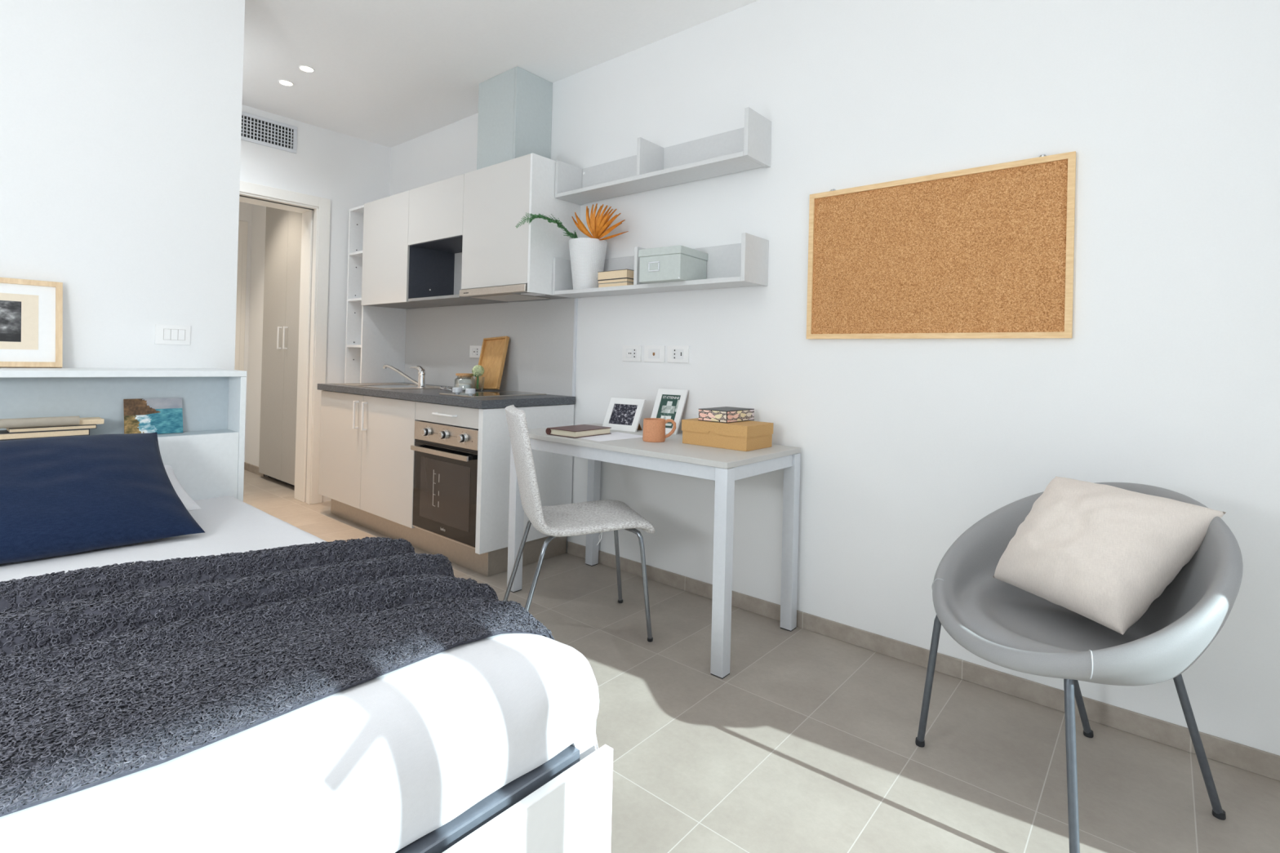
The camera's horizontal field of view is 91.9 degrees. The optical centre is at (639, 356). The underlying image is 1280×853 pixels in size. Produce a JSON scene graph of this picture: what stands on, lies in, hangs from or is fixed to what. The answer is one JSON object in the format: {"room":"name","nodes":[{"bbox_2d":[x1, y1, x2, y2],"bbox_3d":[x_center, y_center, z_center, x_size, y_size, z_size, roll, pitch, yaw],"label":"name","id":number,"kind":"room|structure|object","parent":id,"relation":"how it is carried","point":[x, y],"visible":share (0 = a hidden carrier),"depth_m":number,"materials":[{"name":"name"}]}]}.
{"room":"studio apartment","nodes":[
{"label":"studio apartment","id":0,"kind":"room"},
{"bbox_2d":[0,0,244,369],"bbox_3d":[-2.970,-0.326,2.487,1.636,2.730,1.875,1,0,40],"label":"wall partition","id":1,"kind":"structure","parent":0,"point":[121,120],"depth_m":2.38,"materials":[{"name":"paint"}]},
{"bbox_2d":[154,324,191,345],"bbox_3d":[-1.885,-0.089,2.501,0.010,0.079,0.117,1,0,40],"label":"light switch","id":2,"kind":"object","parent":1,"relation":"attached to","point":[164,334],"visible":1,"depth_m":2.50,"materials":[{"name":"white plastic"}]},
{"bbox_2d":[238,201,252,462],"bbox_3d":[-4.023,-0.337,5.359,0.120,2.730,1.100,1,0,40],"label":"wall","id":3,"kind":"structure","parent":0,"point":[245,209],"depth_m":5.73,"materials":[{"name":"paint"}]},
{"bbox_2d":[234,220,248,370],"bbox_3d":[-3.921,-0.113,5.375,0.022,2.281,0.865,1,0,40],"label":"door","id":4,"kind":"structure","parent":3,"relation":"in","point":[242,225],"depth_m":5.68,"materials":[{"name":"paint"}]},
{"bbox_2d":[244,204,267,476],"bbox_3d":[-2.933,-0.309,5.464,1.650,2.730,0.570,1,0,40],"label":"wall","id":5,"kind":"structure","parent":0,"point":[256,281],"depth_m":5.62,"materials":[{"name":"paint"}]},
{"bbox_2d":[244,462,264,476],"bbox_3d":[-3.476,1.011,5.561,0.496,0.066,0.030,1,0,40],"label":"baseboard","id":6,"kind":"structure","parent":5,"relation":"attached to","point":[251,468],"depth_m":5.58,"materials":[{"name":"tile"}]},
{"bbox_2d":[240,104,391,502],"bbox_3d":[-3.198,-0.325,3.679,0.250,2.730,3.400,1,0,40],"label":"wall","id":7,"kind":"structure","parent":0,"point":[349,171],"depth_m":4.58,"materials":[{"name":"paint"}]},
{"bbox_2d":[240,111,297,153],"bbox_3d":[-2.598,-1.531,4.156,0.012,0.187,0.554,1,0,40],"label":"air vent","id":8,"kind":"object","parent":7,"relation":"in","point":[255,129],"visible":0.59,"depth_m":4.23,"materials":[{"name":"metal"}]},
{"bbox_2d":[239,191,319,504],"bbox_3d":[-2.709,-0.020,4.260,0.265,2.152,0.815,1,0,40],"label":"door frame","id":9,"kind":"structure","parent":7,"relation":"in","point":[309,233],"depth_m":4.54,"materials":[{"name":"paint"}]},
{"bbox_2d":[239,180,330,504],"bbox_3d":[-2.612,-0.053,4.174,0.014,2.222,0.965,1,0,40],"label":"trim","id":10,"kind":"structure","parent":7,"relation":"attached to","point":[323,204],"depth_m":4.50,"materials":[{"name":"paint"}]},
{"bbox_2d":[242,0,758,147],"bbox_3d":[-1.655,-1.719,2.411,7.500,0.120,3.640,1,0,40],"label":"ceiling","id":11,"kind":"structure","parent":0,"point":[390,73],"depth_m":3.28,"materials":[{"name":"paint"}]},
{"bbox_2d":[278,79,293,85],"bbox_3d":[-2.148,-1.662,3.760,0.082,0.004,0.082,1,0,40],"label":"recessed light","id":12,"kind":"object","parent":11,"relation":"in","point":[286,82],"visible":1,"depth_m":3.75,"materials":[{"name":"white plastic"}]},
{"bbox_2d":[298,65,314,72],"bbox_3d":[-1.919,-1.657,3.566,0.082,0.004,0.082,1,0,40],"label":"recessed light","id":13,"kind":"object","parent":11,"relation":"in","point":[304,68],"visible":1,"depth_m":3.56,"materials":[{"name":"white plastic"}]},
{"bbox_2d":[243,469,1279,852],"bbox_3d":[-1.726,1.121,2.396,7.500,0.100,3.640,1,0,40],"label":"floor","id":14,"kind":"structure","parent":0,"point":[807,744],"depth_m":1.76,"materials":[{"name":"tile"}]},
{"bbox_2d":[0,367,247,501],"bbox_3d":[-1.998,0.552,2.109,0.364,1.020,1.029,1,0,40],"label":"headboard","id":15,"kind":"object","parent":14,"relation":"on","point":[206,459],"visible":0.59,"depth_m":2.25,"materials":[{"name":"laminate"}]},
{"bbox_2d":[0,277,62,368],"bbox_3d":[-2.199,-0.118,2.060,0.071,0.306,0.410,1,0,40],"label":"picture frame","id":16,"kind":"object","parent":15,"relation":"on","point":[31,311],"visible":1,"depth_m":2.15,"materials":[{"name":"brown wood"}]},
{"bbox_2d":[0,300,21,342],"bbox_3d":[-2.200,-0.123,2.055,0.023,0.140,0.209,1,0,40],"label":"photograph","id":17,"kind":"object","parent":16,"relation":"attached to","point":[10,310],"depth_m":2.12},
{"bbox_2d":[123,397,182,434],"bbox_3d":[-1.774,0.218,2.261,0.033,0.130,0.171,1,0,40],"label":"canvas painting","id":18,"kind":"object","parent":15,"relation":"on","point":[141,415],"visible":0.97,"depth_m":2.26},
{"bbox_2d":[157,429,235,436],"bbox_3d":[-1.911,0.287,2.043,0.116,0.018,0.988,1,0,40],"label":"niche shelf","id":19,"kind":"object","parent":15,"relation":"attached to","point":[185,432],"depth_m":2.34,"materials":[{"name":"white wood"}]},
{"bbox_3d":[-1.930,0.267,2.002,0.100,0.020,0.217,1,0,40],"label":"book","id":20,"kind":"object","parent":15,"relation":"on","visible":0},
{"bbox_2d":[0,428,89,439],"bbox_3d":[-1.931,0.247,2.005,0.104,0.021,0.212,1,0,40],"label":"book","id":21,"kind":"object","parent":20,"relation":"on","point":[4,434],"visible":0.63,"depth_m":1.97,"materials":[{"name":"beige paper"}]},
{"bbox_2d":[5,424,96,432],"bbox_3d":[-1.915,0.230,2.019,0.095,0.013,0.205,1,0,40],"label":"book","id":22,"kind":"object","parent":21,"relation":"on","point":[85,426],"visible":0.7,"depth_m":1.98,"materials":[{"name":"beige paper"}]},
{"bbox_2d":[0,416,104,428],"bbox_3d":[-1.913,0.208,2.010,0.104,0.031,0.257,1,0,40],"label":"paperback","id":23,"kind":"object","parent":22,"relation":"on","point":[60,420],"visible":1,"depth_m":1.97,"materials":[{"name":"beige paper"}]},
{"bbox_2d":[258,206,302,486],"bbox_3d":[-2.771,-0.151,5.210,0.990,2.420,0.462,1,0,40],"label":"wardrobe","id":24,"kind":"object","parent":14,"relation":"on","point":[283,228],"visible":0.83,"depth_m":5.11,"materials":[{"name":"laminate"}]},
{"bbox_2d":[318,390,417,528],"bbox_3d":[-1.536,0.595,4.037,1.218,0.705,0.629,1,0,40],"label":"base cabinet","id":25,"kind":"object","parent":14,"relation":"on","point":[366,459],"visible":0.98,"depth_m":3.76,"materials":[{"name":"laminate"}]},
{"bbox_2d":[317,382,575,408],"bbox_3d":[-1.277,0.224,3.842,1.866,0.041,0.626,1,0,40],"label":"countertop","id":26,"kind":"structure","parent":25,"relation":"on","point":[425,395],"depth_m":3.37,"materials":[{"name":"stone"}]},
{"bbox_2d":[333,382,452,389],"bbox_3d":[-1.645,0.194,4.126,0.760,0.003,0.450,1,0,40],"label":"sink","id":27,"kind":"object","parent":26,"relation":"in","point":[377,385],"visible":0.97,"depth_m":4.09,"materials":[{"name":"metal"}]},
{"bbox_2d":[382,364,426,387],"bbox_3d":[-1.567,0.123,4.084,0.476,0.142,0.054,1,0,35],"label":"tap","id":28,"kind":"object","parent":26,"relation":"on","point":[420,383],"visible":0.99,"depth_m":3.97,"materials":[{"name":"silver metal"}]},
{"bbox_2d":[440,386,452,391],"bbox_3d":[-1.175,0.198,3.782,0.024,0.024,0.230,2,0,-35],"label":"spoon","id":29,"kind":"object","parent":26,"relation":"on","point":[441,387],"visible":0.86,"depth_m":3.81,"materials":[{"name":"silver metal"}]},
{"bbox_2d":[454,373,475,391],"bbox_3d":[-1.084,0.156,3.836,0.126,0.104,0.126,1,0,40],"label":"storage jar","id":30,"kind":"object","parent":26,"relation":"on","point":[464,375],"visible":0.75,"depth_m":3.79,"materials":[{"name":"clear glass"}]},
{"bbox_2d":[471,376,484,391],"bbox_3d":[-0.991,0.166,3.784,0.082,0.088,0.082,1,0,40],"label":"bud vase","id":31,"kind":"object","parent":26,"relation":"on","point":[472,377],"visible":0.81,"depth_m":3.77,"materials":[{"name":"clear glass"}]},
{"bbox_2d":[471,364,484,388],"bbox_3d":[-0.994,0.123,3.784,0.084,0.147,0.073,1,0,40],"label":"hydrangea","id":32,"kind":"object","parent":31,"relation":"in","point":[477,371],"visible":1,"depth_m":3.76,"materials":[{"name":"green plant"}]},
{"bbox_2d":[475,336,509,390],"bbox_3d":[-0.929,0.041,3.870,0.255,0.343,0.111,1,0,40],"label":"wooden tray","id":33,"kind":"object","parent":26,"relation":"on","point":[494,349],"visible":0.89,"depth_m":3.86,"materials":[{"name":"brown wood"}]},
{"bbox_2d":[439,386,546,397],"bbox_3d":[-0.817,0.192,3.479,0.300,0.041,0.510,1,0,40],"label":"cooktop","id":34,"kind":"object","parent":26,"relation":"in","point":[456,391],"visible":1,"depth_m":3.37,"materials":[{"name":"glass"}]},
{"bbox_2d":[344,204,407,383],"bbox_3d":[-1.979,-0.008,4.642,0.260,2.168,0.338,1,0,40],"label":"open shelf unit","id":35,"kind":"object","parent":14,"relation":"on","point":[375,337],"visible":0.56,"depth_m":4.60,"materials":[{"name":"laminate"}]},
{"bbox_2d":[330,498,566,576],"bbox_3d":[-1.265,1.023,3.869,1.778,0.134,0.535,1,0,40],"label":"plinth","id":36,"kind":"object","parent":14,"relation":"on","point":[495,562],"visible":0.59,"depth_m":3.40,"materials":[{"name":"wood"}]},
{"bbox_2d":[415,401,573,554],"bbox_3d":[-0.825,0.610,3.442,0.632,0.707,0.636,1,0,40],"label":"base cabinet","id":37,"kind":"object","parent":14,"relation":"on","point":[553,471],"visible":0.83,"depth_m":3.13,"materials":[{"name":"laminate"}]},
{"bbox_2d":[410,420,478,548],"bbox_3d":[-0.856,0.655,3.435,0.589,0.585,0.609,1,0,40],"label":"oven","id":38,"kind":"object","parent":37,"relation":"in","point":[446,461],"visible":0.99,"depth_m":3.21,"materials":[{"name":"black metal"}]},
{"bbox_2d":[396,744,613,852],"bbox_3d":[-1.083,0.898,1.418,1.877,0.366,0.968,1,0,40],"label":"frame","id":39,"kind":"object","parent":14,"relation":"on","point":[564,804],"visible":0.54,"depth_m":1.07,"materials":[{"name":"white paint"}]},
{"bbox_2d":[0,496,599,852],"bbox_3d":[-1.098,0.659,1.448,1.863,0.264,0.965,1,0,40],"label":"mattress","id":40,"kind":"object","parent":39,"relation":"on","point":[380,764],"visible":0.37,"depth_m":0.93,"materials":[{"name":"fabric"}]},
{"bbox_2d":[0,432,204,564],"bbox_3d":[-1.669,0.375,1.669,0.458,0.278,0.753,1,0,40],"label":"pillow","id":41,"kind":"object","parent":40,"relation":"on","point":[68,495],"visible":1,"depth_m":1.69,"materials":[{"name":"blue fabric"}]},
{"bbox_2d":[164,465,200,511],"bbox_3d":[-1.735,0.424,1.799,0.365,0.153,0.690,1,0,40],"label":"pillow","id":42,"kind":"object","parent":40,"relation":"on","point":[186,500],"visible":0.06,"depth_m":1.98,"materials":[{"name":"fabric"}]},
{"bbox_2d":[0,537,554,817],"bbox_3d":[-0.865,0.568,1.225,1.011,0.233,0.994,1,0,40],"label":"blanket","id":43,"kind":"object","parent":40,"relation":"on","point":[108,673],"visible":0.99,"depth_m":1.10,"materials":[{"name":"fabric"}]},
{"bbox_2d":[502,404,654,642],"bbox_3d":[-0.265,0.658,2.536,0.568,0.899,0.421,2,0,-19],"label":"desk chair","id":44,"kind":"object","parent":14,"relation":"on","point":[605,515],"visible":0.95,"depth_m":2.42,"materials":[{"name":"fabric"}]},
{"bbox_2d":[506,423,800,679],"bbox_3d":[0.022,0.740,2.755,1.197,0.752,0.574,1,0,40],"label":"desk","id":45,"kind":"object","parent":14,"relation":"on","point":[722,466],"visible":0.71,"depth_m":2.49,"materials":[{"name":"laminate"}]},
{"bbox_2d":[546,424,610,438],"bbox_3d":[-0.281,0.341,2.855,0.185,0.030,0.244,1,0,38],"label":"notebook","id":46,"kind":"object","parent":45,"relation":"on","point":[580,430],"visible":1,"depth_m":2.80,"materials":[{"name":"brown paper"}]},
{"bbox_2d":[577,431,642,441],"bbox_3d":[-0.140,0.360,2.797,0.297,0.001,0.210,2,0,-45],"label":"paper sheet","id":47,"kind":"object","parent":45,"relation":"on","point":[616,435],"visible":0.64,"depth_m":2.78,"materials":[{"name":"white paper"}]},
{"bbox_2d":[602,397,645,431],"bbox_3d":[-0.070,0.287,3.084,0.225,0.159,0.092,1,0,31],"label":"picture frame","id":48,"kind":"object","parent":45,"relation":"on","point":[622,414],"visible":1,"depth_m":3.06,"materials":[{"name":"white wood"}]},
{"bbox_2d":[608,404,637,425],"bbox_3d":[-0.082,0.286,3.065,0.155,0.099,0.025,1,0,31],"label":"print","id":49,"kind":"object","parent":48,"relation":"attached to","point":[619,414],"depth_m":3.07},
{"bbox_2d":[642,417,675,442],"bbox_3d":[0.076,0.317,2.675,0.126,0.097,0.109,1,0,40],"label":"mug","id":50,"kind":"object","parent":45,"relation":"on","point":[654,428],"visible":1,"depth_m":2.64,"materials":[{"name":"ceramic"}]},
{"bbox_2d":[650,388,688,434],"bbox_3d":[0.134,0.264,2.996,0.187,0.214,0.065,1,0,29],"label":"picture frame","id":51,"kind":"object","parent":45,"relation":"on","point":[668,403],"visible":0.86,"depth_m":2.99,"materials":[{"name":"white wood"}]},
{"bbox_2d":[656,394,680,428],"bbox_3d":[0.133,0.264,2.995,0.123,0.157,0.040,1,0,29],"label":"print","id":52,"kind":"object","parent":51,"relation":"attached to","point":[668,406],"depth_m":2.99},
{"bbox_2d":[681,417,773,451],"bbox_3d":[0.366,0.322,2.610,0.318,0.100,0.213,1,0,40],"label":"shoe box","id":53,"kind":"object","parent":45,"relation":"on","point":[744,436],"visible":0.94,"depth_m":2.52,"materials":[{"name":"cardboard"}]},
{"bbox_2d":[697,406,754,422],"bbox_3d":[0.371,0.247,2.652,0.142,0.049,0.220,1,0,40],"label":"patterned box","id":54,"kind":"object","parent":53,"relation":"on","point":[724,414],"visible":1,"depth_m":2.59,"materials":[{"name":"multicoloured cardboard"}]},
{"bbox_2d":[698,409,726,422],"bbox_3d":[0.300,0.245,2.570,0.138,0.043,0.001,1,0,40],"label":"print","id":55,"kind":"object","parent":54,"relation":"attached to","point":[704,415],"depth_m":2.57},
{"bbox_2d":[727,409,754,422],"bbox_3d":[0.425,0.248,2.606,0.001,0.043,0.217,1,0,40],"label":"print","id":56,"kind":"object","parent":54,"relation":"attached to","point":[739,415],"depth_m":2.60},
{"bbox_2d":[915,482,1243,852],"bbox_3d":[1.120,0.742,1.619,0.629,0.792,0.668,2,0,-15],"label":"armchair","id":57,"kind":"object","parent":14,"relation":"on","point":[1002,624],"visible":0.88,"depth_m":1.52,"materials":[{"name":"grey plastic"}]},
{"bbox_2d":[993,475,1226,635],"bbox_3d":[1.210,0.502,1.653,0.351,0.328,0.377,1,0,-11],"label":"throw pillow","id":58,"kind":"object","parent":57,"relation":"on","point":[1102,553],"visible":0.98,"depth_m":1.53,"materials":[{"name":"beige fabric"}]},
{"bbox_2d":[389,0,1279,755],"bbox_3d":[0.075,-0.246,3.214,5.850,2.730,0.120,1,0,40],"label":"wall","id":59,"kind":"structure","parent":0,"point":[1167,376],"depth_m":2.25,"materials":[{"name":"paint"}]},
{"bbox_2d":[360,190,450,309],"bbox_3d":[-1.633,-0.720,4.353,0.619,0.726,0.344,1,0,40],"label":"upper cabinet","id":60,"kind":"object","parent":59,"relation":"attached to","point":[385,247],"visible":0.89,"depth_m":4.21,"materials":[{"name":"laminate"}]},
{"bbox_2d":[408,173,506,306],"bbox_3d":[-1.162,-0.712,3.954,0.612,0.724,0.344,1,0,40],"label":"upper cabinet","id":61,"kind":"object","parent":59,"relation":"attached to","point":[436,210],"visible":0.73,"depth_m":3.95,"materials":[{"name":"laminate"}]},
{"bbox_2d":[404,297,574,396],"bbox_3d":[-1.073,-0.047,4.093,1.832,0.596,0.009,1,0,40],"label":"backsplash","id":62,"kind":"structure","parent":59,"relation":"attached to","point":[539,359],"depth_m":3.89,"materials":[{"name":"laminate"}]},
{"bbox_2d":[469,345,481,358],"bbox_3d":[-1.086,-0.033,4.091,0.127,0.082,0.011,1,0,40],"label":"wall socket","id":63,"kind":"object","parent":62,"relation":"attached to","point":[474,350],"visible":0.93,"depth_m":4.09,"materials":[{"name":"white plastic"}]},
{"bbox_2d":[572,297,577,396],"bbox_3d":[-0.368,-0.053,3.496,0.015,0.555,0.012,1,0,40],"label":"strip","id":64,"kind":"object","parent":62,"relation":"attached to","point":[575,299],"visible":1,"depth_m":3.49,"materials":[{"name":"metal"}]},
{"bbox_2d":[459,284,569,302],"bbox_3d":[-0.711,-0.361,3.555,0.593,0.046,0.357,1,0,40],"label":"extractor hood","id":65,"kind":"object","parent":59,"relation":"attached to","point":[510,293],"visible":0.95,"depth_m":3.47,"materials":[{"name":"metal"}]},
{"bbox_2d":[461,152,580,297],"bbox_3d":[-0.689,-0.701,3.559,0.616,0.726,0.356,1,0,40],"label":"upper cabinet","id":66,"kind":"object","parent":59,"relation":"attached to","point":[495,252],"visible":0.81,"depth_m":3.36,"materials":[{"name":"laminate"}]},
{"bbox_2d":[476,66,552,169],"bbox_3d":[-0.747,-1.347,3.686,0.361,0.562,0.264,1,0,40],"label":"duct","id":67,"kind":"object","parent":66,"relation":"on","point":[515,104],"visible":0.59,"depth_m":3.57,"materials":[{"name":"paint"}]},
{"bbox_2d":[622,345,641,361],"bbox_3d":[-0.044,-0.017,3.223,0.127,0.083,0.011,1,0,40],"label":"wall socket","id":68,"kind":"object","parent":59,"relation":"attached to","point":[629,353],"visible":1,"depth_m":3.22,"materials":[{"name":"white plastic"}]},
{"bbox_2d":[644,345,665,362],"bbox_3d":[0.072,-0.015,3.125,0.130,0.083,0.011,1,0,40],"label":"outlet","id":69,"kind":"object","parent":59,"relation":"attached to","point":[656,353],"visible":1,"depth_m":3.12,"materials":[{"name":"white plastic"}]},
{"bbox_2d":[552,232,768,297],"bbox_3d":[0.047,-0.423,3.033,1.188,0.201,0.199,1,0,40],"label":"wall shelf","id":70,"kind":"object","parent":59,"relation":"attached to","point":[744,264],"visible":0.69,"depth_m":2.87,"materials":[{"name":"laminate"}]},
{"bbox_2d":[568,237,607,289],"bbox_3d":[-0.278,-0.480,3.286,0.204,0.262,0.204,1,0,40],"label":"vase","id":71,"kind":"object","parent":70,"relation":"on","point":[587,255],"visible":0.8,"depth_m":3.21,"materials":[{"name":"white ceramic"}]},
{"bbox_2d":[515,212,577,238],"bbox_3d":[-0.445,-0.594,3.199,0.182,0.302,0.358,1,0,40],"label":"frond","id":72,"kind":"object","parent":71,"relation":"in","point":[531,217],"visible":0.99,"depth_m":3.14,"materials":[{"name":"green plant"}]},
{"bbox_2d":[571,203,628,240],"bbox_3d":[-0.208,-0.591,3.205,0.396,0.406,0.081,1,0,40],"label":"palm","id":73,"kind":"object","parent":71,"relation":"in","point":[597,225],"visible":0.9,"depth_m":3.19,"materials":[{"name":"orange plant"}]},
{"bbox_2d":[598,281,633,287],"bbox_3d":[-0.091,-0.355,3.127,0.195,0.019,0.142,1,0,40],"label":"book","id":74,"kind":"object","parent":70,"relation":"on","point":[624,283],"visible":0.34,"depth_m":3.06,"materials":[{"name":"beige paper"}]},
{"bbox_2d":[598,278,633,284],"bbox_3d":[-0.092,-0.374,3.128,0.196,0.018,0.143,1,0,40],"label":"book","id":75,"kind":"object","parent":74,"relation":"on","point":[619,280],"visible":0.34,"depth_m":3.06,"materials":[{"name":"beige paper"}]},
{"bbox_2d":[597,269,634,280],"bbox_3d":[-0.092,-0.405,3.127,0.197,0.043,0.145,1,0,40],"label":"book","id":76,"kind":"object","parent":75,"relation":"on","point":[620,273],"visible":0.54,"depth_m":3.06,"materials":[{"name":"beige paper"}]},
{"bbox_2d":[638,244,707,284],"bbox_3d":[0.155,-0.415,2.886,0.232,0.150,0.240,1,0,36],"label":"storage box","id":77,"kind":"object","parent":70,"relation":"on","point":[673,263],"visible":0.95,"depth_m":2.80,"materials":[{"name":"grey cardboard"}]},
{"bbox_2d":[555,106,771,205],"bbox_3d":[0.060,-0.947,3.035,1.188,0.201,0.199,1,0,40],"label":"wall shelf","id":78,"kind":"object","parent":59,"relation":"attached to","point":[654,166],"visible":1,"depth_m":2.98,"materials":[{"name":"laminate"}]},
{"bbox_2d":[666,345,689,363],"bbox_3d":[0.186,-0.013,3.029,0.128,0.083,0.011,1,0,40],"label":"wall socket","id":79,"kind":"object","parent":59,"relation":"attached to","point":[676,353],"visible":1,"depth_m":3.02,"materials":[{"name":"white plastic"}]},
{"bbox_2d":[567,541,1279,781],"bbox_3d":[0.798,1.101,2.482,3.160,0.066,0.010,1,0,40],"label":"baseboard","id":80,"kind":"structure","parent":59,"relation":"attached to","point":[1253,760],"depth_m":2.13,"materials":[{"name":"tile"}]},
{"bbox_2d":[806,151,1075,338],"bbox_3d":[1.055,-0.374,2.297,0.912,0.615,0.019,1,0,40],"label":"cork board","id":81,"kind":"object","parent":59,"relation":"attached to","point":[985,251],"visible":1,"depth_m":2.24,"materials":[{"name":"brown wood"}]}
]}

